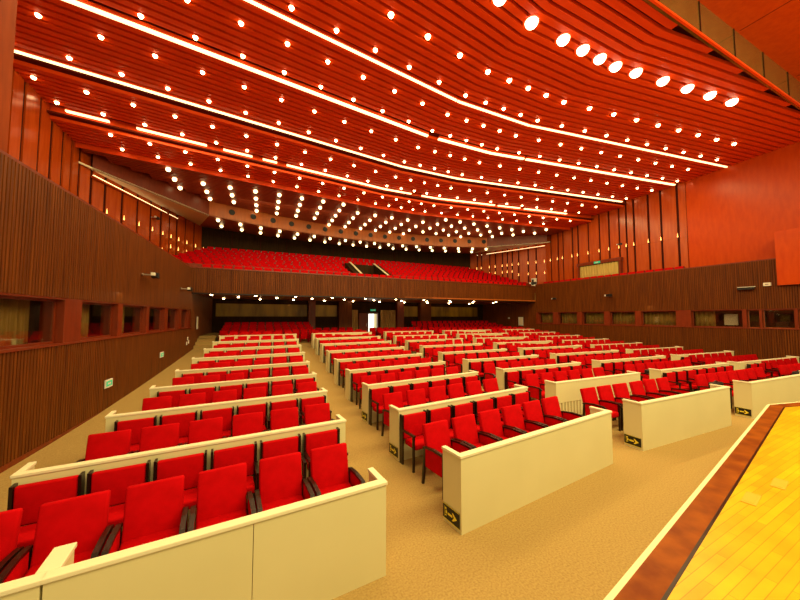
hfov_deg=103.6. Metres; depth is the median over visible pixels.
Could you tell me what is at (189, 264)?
wall
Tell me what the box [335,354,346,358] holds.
armchair
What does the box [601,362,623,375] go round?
armchair
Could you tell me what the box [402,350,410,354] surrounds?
armchair
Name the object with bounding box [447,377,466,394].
armchair
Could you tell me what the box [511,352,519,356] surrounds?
armchair
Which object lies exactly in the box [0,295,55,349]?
window
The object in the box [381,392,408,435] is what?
armchair
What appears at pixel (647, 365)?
armchair
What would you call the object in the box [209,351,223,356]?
armchair
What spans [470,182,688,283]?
wall
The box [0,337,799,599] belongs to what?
floor
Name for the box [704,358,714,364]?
armchair
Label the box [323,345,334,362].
armchair
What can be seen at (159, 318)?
window
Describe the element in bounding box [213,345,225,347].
armchair
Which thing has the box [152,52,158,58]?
recessed light
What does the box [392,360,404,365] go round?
armchair
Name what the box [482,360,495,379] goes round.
armchair
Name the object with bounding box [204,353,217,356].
armchair
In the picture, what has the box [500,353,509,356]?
armchair
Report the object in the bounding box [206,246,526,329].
seats
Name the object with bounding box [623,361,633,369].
armchair
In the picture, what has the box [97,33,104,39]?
recessed light
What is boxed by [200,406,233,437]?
armchair
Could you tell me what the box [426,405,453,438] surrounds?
armchair
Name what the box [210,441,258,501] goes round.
armchair
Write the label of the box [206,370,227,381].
armchair
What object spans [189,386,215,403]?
armchair
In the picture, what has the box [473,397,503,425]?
armchair
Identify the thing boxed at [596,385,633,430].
armchair
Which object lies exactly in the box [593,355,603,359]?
armchair
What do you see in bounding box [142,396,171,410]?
armchair
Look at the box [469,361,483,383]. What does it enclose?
armchair
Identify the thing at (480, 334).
wall
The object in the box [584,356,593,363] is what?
armchair
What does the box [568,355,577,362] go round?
armchair
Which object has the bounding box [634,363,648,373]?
armchair
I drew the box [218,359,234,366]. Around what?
armchair
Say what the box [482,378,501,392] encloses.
armchair
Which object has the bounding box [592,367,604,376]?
armchair
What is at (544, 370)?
armchair
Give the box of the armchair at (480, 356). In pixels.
[478,354,487,358]
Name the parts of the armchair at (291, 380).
backrest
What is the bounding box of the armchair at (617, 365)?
[614,361,625,373]
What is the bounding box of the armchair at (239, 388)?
[218,383,243,399]
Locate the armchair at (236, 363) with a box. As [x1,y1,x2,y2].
[234,360,248,366]
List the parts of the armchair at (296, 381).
backrest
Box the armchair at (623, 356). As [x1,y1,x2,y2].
[620,353,629,358]
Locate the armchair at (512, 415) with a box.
[501,404,546,433]
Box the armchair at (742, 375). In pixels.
[736,369,761,380]
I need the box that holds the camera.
[141,272,159,278]
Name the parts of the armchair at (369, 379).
leg, backrest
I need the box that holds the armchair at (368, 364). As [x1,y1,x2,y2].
[362,362,374,368]
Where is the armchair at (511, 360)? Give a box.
[506,359,522,367]
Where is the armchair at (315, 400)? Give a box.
[299,395,331,423]
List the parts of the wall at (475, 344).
rail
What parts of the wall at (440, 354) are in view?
return panel, rail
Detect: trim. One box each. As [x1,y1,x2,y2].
[28,329,152,342]
[643,0,799,109]
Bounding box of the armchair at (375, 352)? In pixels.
[369,350,380,356]
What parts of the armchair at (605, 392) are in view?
backrest, leg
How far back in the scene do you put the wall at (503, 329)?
26.93 m
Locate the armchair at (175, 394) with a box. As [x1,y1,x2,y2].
[157,389,186,407]
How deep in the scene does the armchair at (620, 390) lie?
8.34 m
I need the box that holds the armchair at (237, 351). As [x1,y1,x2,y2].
[226,350,240,355]
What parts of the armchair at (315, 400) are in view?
post, backrest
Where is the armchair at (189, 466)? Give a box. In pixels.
[153,450,206,509]
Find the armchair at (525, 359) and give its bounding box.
[517,358,534,366]
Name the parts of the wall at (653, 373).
return panel, rail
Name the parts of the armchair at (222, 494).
armrest, seat, backrest, panel, armrest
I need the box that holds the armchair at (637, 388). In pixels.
[629,381,667,398]
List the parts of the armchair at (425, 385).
backrest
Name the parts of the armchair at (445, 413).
post, backrest, post, seat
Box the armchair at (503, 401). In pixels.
[493,394,524,420]
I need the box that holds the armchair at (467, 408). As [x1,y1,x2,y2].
[451,401,479,431]
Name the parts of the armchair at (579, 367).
backrest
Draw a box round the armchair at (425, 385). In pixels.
[411,381,429,401]
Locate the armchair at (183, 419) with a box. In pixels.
[159,410,197,444]
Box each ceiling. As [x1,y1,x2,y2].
[13,0,799,237]
[79,154,549,253]
[200,294,535,303]
[698,0,799,81]
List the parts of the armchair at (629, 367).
backrest, panel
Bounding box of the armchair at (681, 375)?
[674,370,697,390]
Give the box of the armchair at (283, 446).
[259,433,306,477]
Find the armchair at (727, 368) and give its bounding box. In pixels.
[725,365,733,370]
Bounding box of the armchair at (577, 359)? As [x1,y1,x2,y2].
[574,357,591,368]
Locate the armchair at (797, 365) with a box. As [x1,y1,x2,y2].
[795,363,799,369]
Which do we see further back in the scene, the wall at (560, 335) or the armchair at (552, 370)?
the wall at (560, 335)
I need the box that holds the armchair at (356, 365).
[346,363,359,369]
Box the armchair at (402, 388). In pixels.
[391,383,410,405]
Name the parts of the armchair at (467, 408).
post, backrest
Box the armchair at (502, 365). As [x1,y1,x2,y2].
[497,362,508,368]
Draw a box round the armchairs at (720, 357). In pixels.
[225,327,797,376]
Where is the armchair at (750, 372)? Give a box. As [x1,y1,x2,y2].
[745,368,769,379]
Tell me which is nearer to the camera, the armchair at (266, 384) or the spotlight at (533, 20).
the armchair at (266, 384)
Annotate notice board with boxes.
[518,317,522,325]
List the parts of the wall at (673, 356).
return panel, rail, panel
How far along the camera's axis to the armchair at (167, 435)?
5.08 m
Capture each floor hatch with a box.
[740,491,761,505]
[770,477,788,489]
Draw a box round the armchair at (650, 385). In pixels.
[643,379,679,395]
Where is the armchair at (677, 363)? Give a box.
[673,360,683,367]
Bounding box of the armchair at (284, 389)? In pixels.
[272,384,292,395]
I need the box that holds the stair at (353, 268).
[345,262,390,275]
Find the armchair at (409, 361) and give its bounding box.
[407,358,417,364]
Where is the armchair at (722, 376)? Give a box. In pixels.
[715,371,732,383]
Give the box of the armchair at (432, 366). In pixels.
[431,364,445,374]
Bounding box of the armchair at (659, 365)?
[654,361,665,369]
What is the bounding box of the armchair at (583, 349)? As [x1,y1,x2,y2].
[581,348,588,351]
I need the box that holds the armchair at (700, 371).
[697,368,706,374]
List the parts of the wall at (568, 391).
return panel, rail, panel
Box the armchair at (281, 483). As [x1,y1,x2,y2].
[254,452,314,512]
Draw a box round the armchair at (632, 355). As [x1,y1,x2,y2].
[629,353,637,357]
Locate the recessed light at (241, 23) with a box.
[238,20,244,25]
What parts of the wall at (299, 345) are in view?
rail, return panel, rail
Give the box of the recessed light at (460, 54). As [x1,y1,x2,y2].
[457,50,462,57]
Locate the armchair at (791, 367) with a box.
[787,364,796,373]
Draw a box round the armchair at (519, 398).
[511,391,543,417]
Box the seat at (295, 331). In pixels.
[292,329,299,341]
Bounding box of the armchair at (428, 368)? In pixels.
[417,365,430,376]
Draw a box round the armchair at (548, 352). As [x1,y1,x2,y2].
[546,350,554,356]
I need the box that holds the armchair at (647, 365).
[644,362,655,368]
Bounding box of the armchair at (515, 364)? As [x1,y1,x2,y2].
[510,361,520,367]
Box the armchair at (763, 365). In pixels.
[758,362,779,376]
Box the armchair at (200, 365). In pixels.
[191,363,207,368]
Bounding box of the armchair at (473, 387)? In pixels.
[465,380,487,395]
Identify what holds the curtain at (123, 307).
hanging from the wall at (56, 245)
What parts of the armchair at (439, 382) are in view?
backrest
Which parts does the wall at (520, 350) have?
rail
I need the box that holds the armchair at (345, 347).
[341,346,350,349]
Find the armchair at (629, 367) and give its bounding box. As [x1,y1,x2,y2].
[623,364,649,382]
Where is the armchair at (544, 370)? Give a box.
[533,368,555,383]
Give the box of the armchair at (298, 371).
[293,368,308,374]
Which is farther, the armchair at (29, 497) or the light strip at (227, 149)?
the light strip at (227, 149)
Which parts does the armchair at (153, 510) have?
armrest, panel, seat, backrest, armrest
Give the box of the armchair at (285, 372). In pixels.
[272,369,288,376]
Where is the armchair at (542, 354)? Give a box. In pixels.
[537,350,549,363]
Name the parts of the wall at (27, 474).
return rail, rail, return panel, rail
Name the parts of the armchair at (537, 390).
backrest, panel, leg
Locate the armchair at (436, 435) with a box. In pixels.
[421,420,472,499]
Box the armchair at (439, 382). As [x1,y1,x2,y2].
[429,379,448,397]
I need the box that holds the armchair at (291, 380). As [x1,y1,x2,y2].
[271,379,295,395]
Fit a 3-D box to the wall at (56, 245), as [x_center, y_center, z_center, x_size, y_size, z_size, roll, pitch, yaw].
[-8.732,0.401,8.136,1.698,5.520,19.843,1,-3,-22]
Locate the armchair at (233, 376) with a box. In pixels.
[225,373,243,380]
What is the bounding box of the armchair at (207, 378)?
[200,374,219,382]
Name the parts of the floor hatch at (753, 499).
socket lid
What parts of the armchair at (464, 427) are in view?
backrest, armrest, seat, panel, armrest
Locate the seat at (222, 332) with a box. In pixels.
[218,330,228,340]
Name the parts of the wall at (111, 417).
rail, return panel, rail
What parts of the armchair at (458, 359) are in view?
backrest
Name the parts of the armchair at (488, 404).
post, backrest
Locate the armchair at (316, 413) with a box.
[302,403,334,424]
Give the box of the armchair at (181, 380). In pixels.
[172,376,193,385]
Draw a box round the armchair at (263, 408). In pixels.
[236,402,269,429]
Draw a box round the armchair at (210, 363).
[198,360,215,367]
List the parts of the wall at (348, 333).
rail, rail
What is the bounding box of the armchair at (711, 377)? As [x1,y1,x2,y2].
[705,373,733,396]
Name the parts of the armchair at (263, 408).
backrest, post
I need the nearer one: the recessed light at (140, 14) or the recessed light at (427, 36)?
the recessed light at (140, 14)
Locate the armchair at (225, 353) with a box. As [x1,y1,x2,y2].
[223,352,235,355]
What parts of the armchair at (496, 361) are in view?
backrest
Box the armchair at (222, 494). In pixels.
[188,462,255,569]
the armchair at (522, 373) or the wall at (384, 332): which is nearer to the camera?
the armchair at (522, 373)
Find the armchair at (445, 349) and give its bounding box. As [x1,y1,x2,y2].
[443,348,452,351]
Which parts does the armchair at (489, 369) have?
panel, backrest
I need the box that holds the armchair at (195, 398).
[178,392,205,406]
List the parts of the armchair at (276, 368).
backrest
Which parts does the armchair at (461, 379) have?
backrest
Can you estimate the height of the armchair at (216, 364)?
0.928 m
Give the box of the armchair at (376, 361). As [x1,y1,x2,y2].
[369,359,382,366]
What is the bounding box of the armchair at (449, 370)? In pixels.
[445,366,458,374]
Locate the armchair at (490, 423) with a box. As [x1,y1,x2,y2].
[477,409,524,440]
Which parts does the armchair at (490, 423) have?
backrest, armrest, panel, armrest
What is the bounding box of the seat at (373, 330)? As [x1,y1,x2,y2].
[369,328,376,335]
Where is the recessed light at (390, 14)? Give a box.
[387,9,394,18]
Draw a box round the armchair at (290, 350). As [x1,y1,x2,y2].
[288,349,299,352]
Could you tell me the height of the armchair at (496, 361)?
0.880 m
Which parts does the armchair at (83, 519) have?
panel, armrest, leg, seat, backrest, armrest, panel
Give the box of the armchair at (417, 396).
[406,388,431,405]
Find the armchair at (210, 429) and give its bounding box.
[184,417,225,444]
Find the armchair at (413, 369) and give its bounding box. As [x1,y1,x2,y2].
[402,367,416,378]
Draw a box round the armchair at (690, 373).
[686,369,697,391]
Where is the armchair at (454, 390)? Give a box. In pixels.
[447,383,470,398]
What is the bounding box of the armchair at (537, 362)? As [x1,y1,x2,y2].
[534,359,544,365]
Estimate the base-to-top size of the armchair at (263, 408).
0.880 m
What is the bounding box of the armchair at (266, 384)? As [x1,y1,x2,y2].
[246,381,270,396]
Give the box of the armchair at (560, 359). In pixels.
[557,355,570,363]
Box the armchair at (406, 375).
[398,371,412,380]
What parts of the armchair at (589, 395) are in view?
backrest, panel, armrest, panel, armrest, seat, leg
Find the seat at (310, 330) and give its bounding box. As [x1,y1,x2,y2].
[308,329,315,338]
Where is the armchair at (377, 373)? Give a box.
[369,370,385,382]
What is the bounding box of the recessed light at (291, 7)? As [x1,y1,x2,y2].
[288,3,294,10]
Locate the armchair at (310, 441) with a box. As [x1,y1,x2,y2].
[302,427,347,478]
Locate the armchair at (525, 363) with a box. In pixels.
[522,360,532,366]
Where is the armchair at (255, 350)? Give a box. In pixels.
[242,349,256,354]
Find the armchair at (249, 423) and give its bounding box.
[229,412,266,436]
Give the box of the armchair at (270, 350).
[258,348,271,353]
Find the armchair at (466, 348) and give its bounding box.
[465,347,472,350]
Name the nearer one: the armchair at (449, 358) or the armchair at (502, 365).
the armchair at (502, 365)
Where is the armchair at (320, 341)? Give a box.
[318,340,328,354]
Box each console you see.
[751,321,759,326]
[775,322,789,327]
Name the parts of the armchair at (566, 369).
backrest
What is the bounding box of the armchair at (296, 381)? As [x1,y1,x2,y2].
[294,377,318,392]
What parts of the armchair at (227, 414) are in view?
backrest, seat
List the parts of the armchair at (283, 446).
post, backrest, post, armrest, leg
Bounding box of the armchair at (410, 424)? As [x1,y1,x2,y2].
[400,410,427,472]
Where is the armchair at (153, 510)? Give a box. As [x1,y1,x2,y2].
[101,475,188,555]
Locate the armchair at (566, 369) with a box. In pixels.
[559,366,580,376]
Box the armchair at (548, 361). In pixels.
[545,359,555,364]
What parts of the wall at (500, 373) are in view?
return panel, rail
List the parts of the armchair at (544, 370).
backrest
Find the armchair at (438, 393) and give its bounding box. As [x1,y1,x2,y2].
[428,386,449,401]
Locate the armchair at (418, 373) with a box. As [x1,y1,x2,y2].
[414,369,428,378]
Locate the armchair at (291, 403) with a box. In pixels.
[269,398,301,423]
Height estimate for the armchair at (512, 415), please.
0.928 m
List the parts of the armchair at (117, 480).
post, seat, backrest, post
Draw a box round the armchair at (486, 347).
[484,346,492,349]
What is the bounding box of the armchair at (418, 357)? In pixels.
[409,356,420,363]
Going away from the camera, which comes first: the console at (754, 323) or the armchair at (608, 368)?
the armchair at (608, 368)
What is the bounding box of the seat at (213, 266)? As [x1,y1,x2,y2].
[212,265,222,267]
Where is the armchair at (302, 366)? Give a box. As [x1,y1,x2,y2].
[291,364,310,374]
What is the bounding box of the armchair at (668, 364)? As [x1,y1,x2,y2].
[664,361,674,368]
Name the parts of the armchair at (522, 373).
backrest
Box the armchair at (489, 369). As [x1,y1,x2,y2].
[483,363,495,388]
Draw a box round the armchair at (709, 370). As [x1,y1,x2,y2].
[707,367,715,372]
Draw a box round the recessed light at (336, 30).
[333,26,339,32]
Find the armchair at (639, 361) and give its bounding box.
[631,360,642,369]
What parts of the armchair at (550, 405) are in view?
backrest, panel, armrest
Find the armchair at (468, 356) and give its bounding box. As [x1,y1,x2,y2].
[466,355,476,358]
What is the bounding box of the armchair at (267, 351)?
[257,350,269,354]
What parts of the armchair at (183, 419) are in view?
backrest, seat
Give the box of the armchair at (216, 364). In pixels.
[213,362,229,367]
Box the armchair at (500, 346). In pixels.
[497,344,508,352]
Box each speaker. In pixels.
[531,278,536,285]
[737,286,755,289]
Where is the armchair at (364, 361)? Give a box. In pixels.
[354,360,368,368]
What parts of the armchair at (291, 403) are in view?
post, backrest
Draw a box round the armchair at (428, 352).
[424,347,433,357]
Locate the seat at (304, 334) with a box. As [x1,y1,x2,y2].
[300,329,308,341]
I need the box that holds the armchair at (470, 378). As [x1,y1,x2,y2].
[462,375,483,392]
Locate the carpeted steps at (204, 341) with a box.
[193,333,218,348]
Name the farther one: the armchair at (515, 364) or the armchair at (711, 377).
the armchair at (515, 364)
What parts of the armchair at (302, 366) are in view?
backrest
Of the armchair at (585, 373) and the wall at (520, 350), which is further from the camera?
the wall at (520, 350)
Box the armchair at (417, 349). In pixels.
[415,343,423,353]
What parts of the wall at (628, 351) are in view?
rail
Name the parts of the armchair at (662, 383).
backrest, panel, armrest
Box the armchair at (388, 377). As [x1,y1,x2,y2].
[380,373,395,382]
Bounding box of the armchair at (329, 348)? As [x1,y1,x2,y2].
[328,347,337,350]
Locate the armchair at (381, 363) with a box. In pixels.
[378,361,390,366]
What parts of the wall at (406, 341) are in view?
rail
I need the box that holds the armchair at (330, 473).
[307,443,365,496]
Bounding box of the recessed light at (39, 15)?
[33,10,42,17]
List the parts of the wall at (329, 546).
panel, rail, return rail, return rail, return panel, return panel, return rail, return rail, return panel, rail, return panel, return rail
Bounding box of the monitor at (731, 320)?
[724,314,738,326]
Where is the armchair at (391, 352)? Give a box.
[389,351,398,354]
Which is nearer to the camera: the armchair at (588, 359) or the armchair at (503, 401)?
the armchair at (503, 401)
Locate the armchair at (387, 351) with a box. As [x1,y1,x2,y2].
[381,349,391,355]
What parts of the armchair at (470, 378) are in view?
backrest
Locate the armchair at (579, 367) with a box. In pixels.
[571,365,582,378]
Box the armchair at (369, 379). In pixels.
[359,375,376,408]
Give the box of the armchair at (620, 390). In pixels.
[612,383,650,419]
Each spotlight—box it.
[491,0,506,5]
[523,12,540,29]
[554,31,571,45]
[574,42,591,55]
[591,51,608,64]
[607,59,623,71]
[627,66,644,77]
[654,75,671,85]
[679,83,695,92]
[701,90,718,99]
[723,97,740,106]
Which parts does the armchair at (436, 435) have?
leg, armrest, panel, backrest, leg, panel, armrest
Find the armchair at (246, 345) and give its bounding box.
[245,344,255,346]
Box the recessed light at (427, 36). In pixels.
[424,31,430,39]
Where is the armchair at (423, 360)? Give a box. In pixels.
[420,357,430,362]
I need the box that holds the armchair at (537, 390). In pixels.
[524,373,544,408]
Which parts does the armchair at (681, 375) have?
backrest, seat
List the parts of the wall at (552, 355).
return panel, rail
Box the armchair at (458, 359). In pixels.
[454,355,464,372]
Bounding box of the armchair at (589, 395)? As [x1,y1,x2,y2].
[580,387,621,430]
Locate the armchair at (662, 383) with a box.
[655,377,692,393]
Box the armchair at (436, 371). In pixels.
[430,368,443,376]
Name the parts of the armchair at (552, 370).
backrest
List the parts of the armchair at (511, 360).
backrest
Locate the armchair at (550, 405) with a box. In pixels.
[541,396,583,420]
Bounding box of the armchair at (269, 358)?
[255,357,271,363]
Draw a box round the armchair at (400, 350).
[392,349,403,354]
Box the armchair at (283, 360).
[272,358,286,363]
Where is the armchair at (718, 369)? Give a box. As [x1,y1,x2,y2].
[716,366,724,371]
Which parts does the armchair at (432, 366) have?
backrest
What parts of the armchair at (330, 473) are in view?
armrest, backrest, seat, panel, armrest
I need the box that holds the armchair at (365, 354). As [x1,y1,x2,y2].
[364,352,374,356]
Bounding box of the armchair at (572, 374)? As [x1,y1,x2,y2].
[567,369,580,379]
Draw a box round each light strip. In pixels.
[14,46,401,166]
[62,0,428,136]
[64,107,109,122]
[136,125,206,146]
[223,146,251,157]
[244,0,457,100]
[263,156,276,163]
[287,162,411,194]
[402,164,622,201]
[421,194,495,205]
[437,135,524,159]
[456,97,530,125]
[497,204,520,208]
[523,207,567,213]
[524,156,675,185]
[530,122,728,167]
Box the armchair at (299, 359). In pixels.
[290,357,302,362]
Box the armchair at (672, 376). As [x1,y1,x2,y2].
[663,371,690,389]
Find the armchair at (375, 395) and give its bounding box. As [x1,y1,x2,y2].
[369,386,390,429]
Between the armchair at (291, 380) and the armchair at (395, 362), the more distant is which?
the armchair at (395, 362)
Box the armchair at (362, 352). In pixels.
[357,351,368,356]
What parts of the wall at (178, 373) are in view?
rail, return panel, rail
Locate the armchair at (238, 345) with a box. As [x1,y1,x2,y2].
[229,344,240,347]
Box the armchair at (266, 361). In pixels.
[254,359,268,364]
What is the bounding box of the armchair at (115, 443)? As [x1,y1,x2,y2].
[75,429,133,462]
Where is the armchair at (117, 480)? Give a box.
[86,460,150,527]
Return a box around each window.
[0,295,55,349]
[80,302,111,339]
[122,305,141,334]
[149,307,160,331]
[167,309,175,329]
[559,312,576,323]
[583,312,603,324]
[611,311,634,324]
[642,311,675,325]
[692,310,742,327]
[747,310,759,327]
[763,309,794,328]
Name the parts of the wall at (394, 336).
rail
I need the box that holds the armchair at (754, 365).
[747,363,772,375]
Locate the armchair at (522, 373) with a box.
[519,369,539,399]
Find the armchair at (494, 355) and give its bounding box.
[489,353,498,357]
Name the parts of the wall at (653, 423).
return rail, return panel, rail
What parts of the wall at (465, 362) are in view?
return panel, rail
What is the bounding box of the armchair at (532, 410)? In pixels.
[522,400,566,426]
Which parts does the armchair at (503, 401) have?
backrest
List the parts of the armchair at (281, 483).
armrest, backrest, seat, panel, armrest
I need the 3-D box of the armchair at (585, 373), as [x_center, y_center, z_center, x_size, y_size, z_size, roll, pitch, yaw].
[6.500,2.800,10.518,0.608,0.928,0.679,1,-3,-23]
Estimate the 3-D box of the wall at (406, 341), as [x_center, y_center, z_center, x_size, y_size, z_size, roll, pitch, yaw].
[2.143,2.895,19.345,3.920,0.985,0.380,1,-3,-24]
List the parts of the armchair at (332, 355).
backrest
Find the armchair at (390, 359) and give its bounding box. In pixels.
[383,358,395,365]
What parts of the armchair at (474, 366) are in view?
backrest, post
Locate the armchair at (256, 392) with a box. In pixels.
[243,386,265,398]
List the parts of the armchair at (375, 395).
post, leg, seat, backrest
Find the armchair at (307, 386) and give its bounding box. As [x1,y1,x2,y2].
[297,381,316,392]
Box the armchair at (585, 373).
[580,368,593,378]
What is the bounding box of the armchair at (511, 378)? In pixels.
[505,370,524,389]
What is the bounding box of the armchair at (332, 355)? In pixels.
[330,352,342,374]
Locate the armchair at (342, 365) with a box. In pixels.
[338,361,353,387]
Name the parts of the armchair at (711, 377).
backrest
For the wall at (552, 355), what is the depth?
14.93 m
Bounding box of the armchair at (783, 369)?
[777,365,791,376]
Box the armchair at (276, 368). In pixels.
[272,366,290,374]
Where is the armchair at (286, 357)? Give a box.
[272,356,287,363]
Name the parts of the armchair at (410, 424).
post, armrest, leg, seat, backrest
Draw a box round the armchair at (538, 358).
[529,357,545,364]
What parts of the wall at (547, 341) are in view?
rail, panel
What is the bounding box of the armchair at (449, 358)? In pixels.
[443,354,459,372]
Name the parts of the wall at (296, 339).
rail, rail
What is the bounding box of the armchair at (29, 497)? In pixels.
[7,471,84,547]
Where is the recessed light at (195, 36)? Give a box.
[192,33,198,39]
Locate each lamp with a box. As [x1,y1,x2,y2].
[91,175,177,219]
[477,246,544,255]
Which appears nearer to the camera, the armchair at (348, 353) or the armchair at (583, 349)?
the armchair at (348, 353)
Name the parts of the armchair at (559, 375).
backrest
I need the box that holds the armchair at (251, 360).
[237,358,253,365]
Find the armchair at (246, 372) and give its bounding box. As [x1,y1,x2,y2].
[230,369,249,378]
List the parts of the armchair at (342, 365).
post, backrest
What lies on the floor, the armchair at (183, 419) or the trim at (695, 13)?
the armchair at (183, 419)
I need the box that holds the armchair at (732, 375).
[725,370,749,381]
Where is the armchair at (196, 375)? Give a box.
[182,372,203,383]
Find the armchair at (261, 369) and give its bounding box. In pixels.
[251,367,271,376]
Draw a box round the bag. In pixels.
[708,380,723,386]
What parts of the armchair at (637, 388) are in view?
backrest, armrest, panel, armrest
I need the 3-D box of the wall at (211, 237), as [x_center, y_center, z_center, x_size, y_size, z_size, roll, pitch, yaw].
[-4.280,-4.479,31.020,26.113,4.700,2.140,1,-3,-24]
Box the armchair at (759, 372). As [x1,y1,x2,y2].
[753,367,775,377]
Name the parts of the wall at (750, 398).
return panel, rail, panel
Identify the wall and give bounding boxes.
[0,0,17,152]
[0,149,191,472]
[0,406,612,599]
[7,69,201,254]
[10,384,527,549]
[105,370,478,434]
[149,360,445,400]
[175,353,421,384]
[186,263,530,285]
[190,294,212,350]
[191,266,534,302]
[192,346,404,372]
[201,227,469,268]
[203,340,390,362]
[212,299,482,332]
[212,336,380,354]
[219,332,371,348]
[383,330,433,343]
[393,334,446,346]
[405,338,462,353]
[419,343,482,361]
[438,348,506,372]
[442,329,488,334]
[456,333,507,338]
[462,354,538,379]
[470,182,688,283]
[473,336,528,349]
[483,301,535,330]
[493,340,552,348]
[496,361,580,389]
[503,329,531,332]
[518,345,581,355]
[519,332,554,335]
[535,258,799,362]
[539,335,579,340]
[544,371,640,413]
[550,349,618,363]
[562,338,605,343]
[590,342,640,348]
[592,355,665,375]
[622,384,731,450]
[625,346,682,356]
[649,362,728,391]
[670,350,733,360]
[685,141,799,266]
[727,356,798,369]
[732,370,799,418]
[774,228,799,284]
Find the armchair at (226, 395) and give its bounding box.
[212,389,236,402]
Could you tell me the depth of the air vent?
8.66 m
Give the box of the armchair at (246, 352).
[240,351,253,355]
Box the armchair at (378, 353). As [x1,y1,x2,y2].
[377,352,386,355]
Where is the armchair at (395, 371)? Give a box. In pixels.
[386,368,401,380]
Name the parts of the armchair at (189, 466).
post, backrest, seat, post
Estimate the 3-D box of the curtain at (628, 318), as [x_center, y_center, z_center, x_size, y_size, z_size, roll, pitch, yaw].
[16.020,1.302,22.284,0.097,1.150,1.722,2,-3,-27]
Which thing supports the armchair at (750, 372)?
on the floor
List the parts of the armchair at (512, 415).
backrest, armrest, panel, armrest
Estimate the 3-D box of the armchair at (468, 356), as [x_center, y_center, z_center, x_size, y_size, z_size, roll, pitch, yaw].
[3.297,2.890,13.750,0.608,0.928,0.679,1,-3,-23]
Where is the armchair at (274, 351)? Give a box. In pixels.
[273,350,285,353]
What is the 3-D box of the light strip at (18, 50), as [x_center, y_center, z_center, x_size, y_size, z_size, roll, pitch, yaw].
[-6.293,-7.949,14.202,15.060,0.150,0.244,2,-4,-32]
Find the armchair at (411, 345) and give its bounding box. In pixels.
[408,342,417,351]
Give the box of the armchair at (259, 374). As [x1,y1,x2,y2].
[249,371,266,378]
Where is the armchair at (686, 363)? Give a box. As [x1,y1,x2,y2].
[682,359,691,366]
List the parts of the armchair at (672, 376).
backrest, seat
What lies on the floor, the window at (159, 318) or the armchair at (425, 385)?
the armchair at (425, 385)
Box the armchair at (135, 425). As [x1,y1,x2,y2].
[114,415,156,450]
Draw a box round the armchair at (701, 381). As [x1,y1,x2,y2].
[693,374,732,408]
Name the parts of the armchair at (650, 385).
backrest, panel, armrest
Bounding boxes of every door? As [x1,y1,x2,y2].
[359,313,377,331]
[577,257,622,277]
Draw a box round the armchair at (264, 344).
[260,343,270,345]
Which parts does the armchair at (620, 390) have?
backrest, panel, armrest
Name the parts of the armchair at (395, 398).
leg, panel, backrest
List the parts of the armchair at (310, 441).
post, armrest, leg, backrest, post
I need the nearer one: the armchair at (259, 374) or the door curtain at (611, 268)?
the armchair at (259, 374)
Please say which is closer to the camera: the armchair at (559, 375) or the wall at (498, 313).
the armchair at (559, 375)
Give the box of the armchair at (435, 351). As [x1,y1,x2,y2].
[432,349,441,361]
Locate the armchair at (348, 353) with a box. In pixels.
[344,351,355,358]
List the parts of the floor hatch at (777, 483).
socket lid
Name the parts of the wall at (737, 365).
return panel, rail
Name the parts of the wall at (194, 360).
rail, return panel, rail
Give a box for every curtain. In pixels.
[0,298,29,345]
[80,304,89,337]
[122,307,124,332]
[352,310,357,330]
[381,310,395,327]
[542,313,552,322]
[562,313,576,323]
[580,262,618,277]
[586,313,603,323]
[613,312,634,324]
[644,312,675,324]
[695,311,715,325]
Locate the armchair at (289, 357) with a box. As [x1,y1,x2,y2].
[288,355,304,362]
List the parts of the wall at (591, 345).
rail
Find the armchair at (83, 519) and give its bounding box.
[0,490,113,583]
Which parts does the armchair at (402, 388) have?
backrest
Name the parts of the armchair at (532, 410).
backrest, armrest, panel, armrest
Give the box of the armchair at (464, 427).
[451,414,500,448]
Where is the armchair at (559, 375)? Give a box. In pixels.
[554,371,582,401]
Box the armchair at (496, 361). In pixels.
[494,359,509,368]
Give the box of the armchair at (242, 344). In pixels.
[232,343,244,346]
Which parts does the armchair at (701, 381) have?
backrest, leg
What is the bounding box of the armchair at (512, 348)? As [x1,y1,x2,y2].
[508,345,517,355]
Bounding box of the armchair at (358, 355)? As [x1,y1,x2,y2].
[350,353,361,357]
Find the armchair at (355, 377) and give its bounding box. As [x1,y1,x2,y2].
[350,371,368,404]
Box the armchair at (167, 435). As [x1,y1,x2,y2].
[133,423,181,452]
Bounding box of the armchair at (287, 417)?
[267,407,301,430]
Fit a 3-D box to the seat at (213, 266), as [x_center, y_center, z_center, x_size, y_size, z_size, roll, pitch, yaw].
[-10.920,-1.655,18.811,0.542,0.900,0.430,1,-3,-24]
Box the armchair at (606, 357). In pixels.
[603,355,612,359]
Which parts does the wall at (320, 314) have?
ochre panel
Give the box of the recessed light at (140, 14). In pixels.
[137,11,144,18]
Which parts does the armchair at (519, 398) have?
post, backrest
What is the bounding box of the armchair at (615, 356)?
[612,354,620,358]
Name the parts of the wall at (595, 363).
return panel, rail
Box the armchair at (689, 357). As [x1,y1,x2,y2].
[681,356,701,365]
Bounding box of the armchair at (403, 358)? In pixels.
[396,357,408,364]
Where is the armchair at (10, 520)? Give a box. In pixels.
[0,508,23,573]
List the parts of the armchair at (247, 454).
post, backrest, seat, post, armrest, leg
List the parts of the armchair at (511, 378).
post, backrest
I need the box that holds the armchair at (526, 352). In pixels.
[524,349,533,355]
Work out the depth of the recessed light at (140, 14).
9.17 m
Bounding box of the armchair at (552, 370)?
[547,367,568,381]
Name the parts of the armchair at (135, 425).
post, seat, backrest, post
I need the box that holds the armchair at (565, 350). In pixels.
[564,349,572,352]
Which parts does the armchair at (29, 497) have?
post, seat, backrest, post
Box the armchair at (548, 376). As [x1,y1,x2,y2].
[539,372,553,383]
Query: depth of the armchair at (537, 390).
9.59 m
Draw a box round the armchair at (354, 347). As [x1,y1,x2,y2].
[353,346,362,348]
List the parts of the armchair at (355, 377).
post, leg, backrest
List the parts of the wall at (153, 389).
rail, return panel, rail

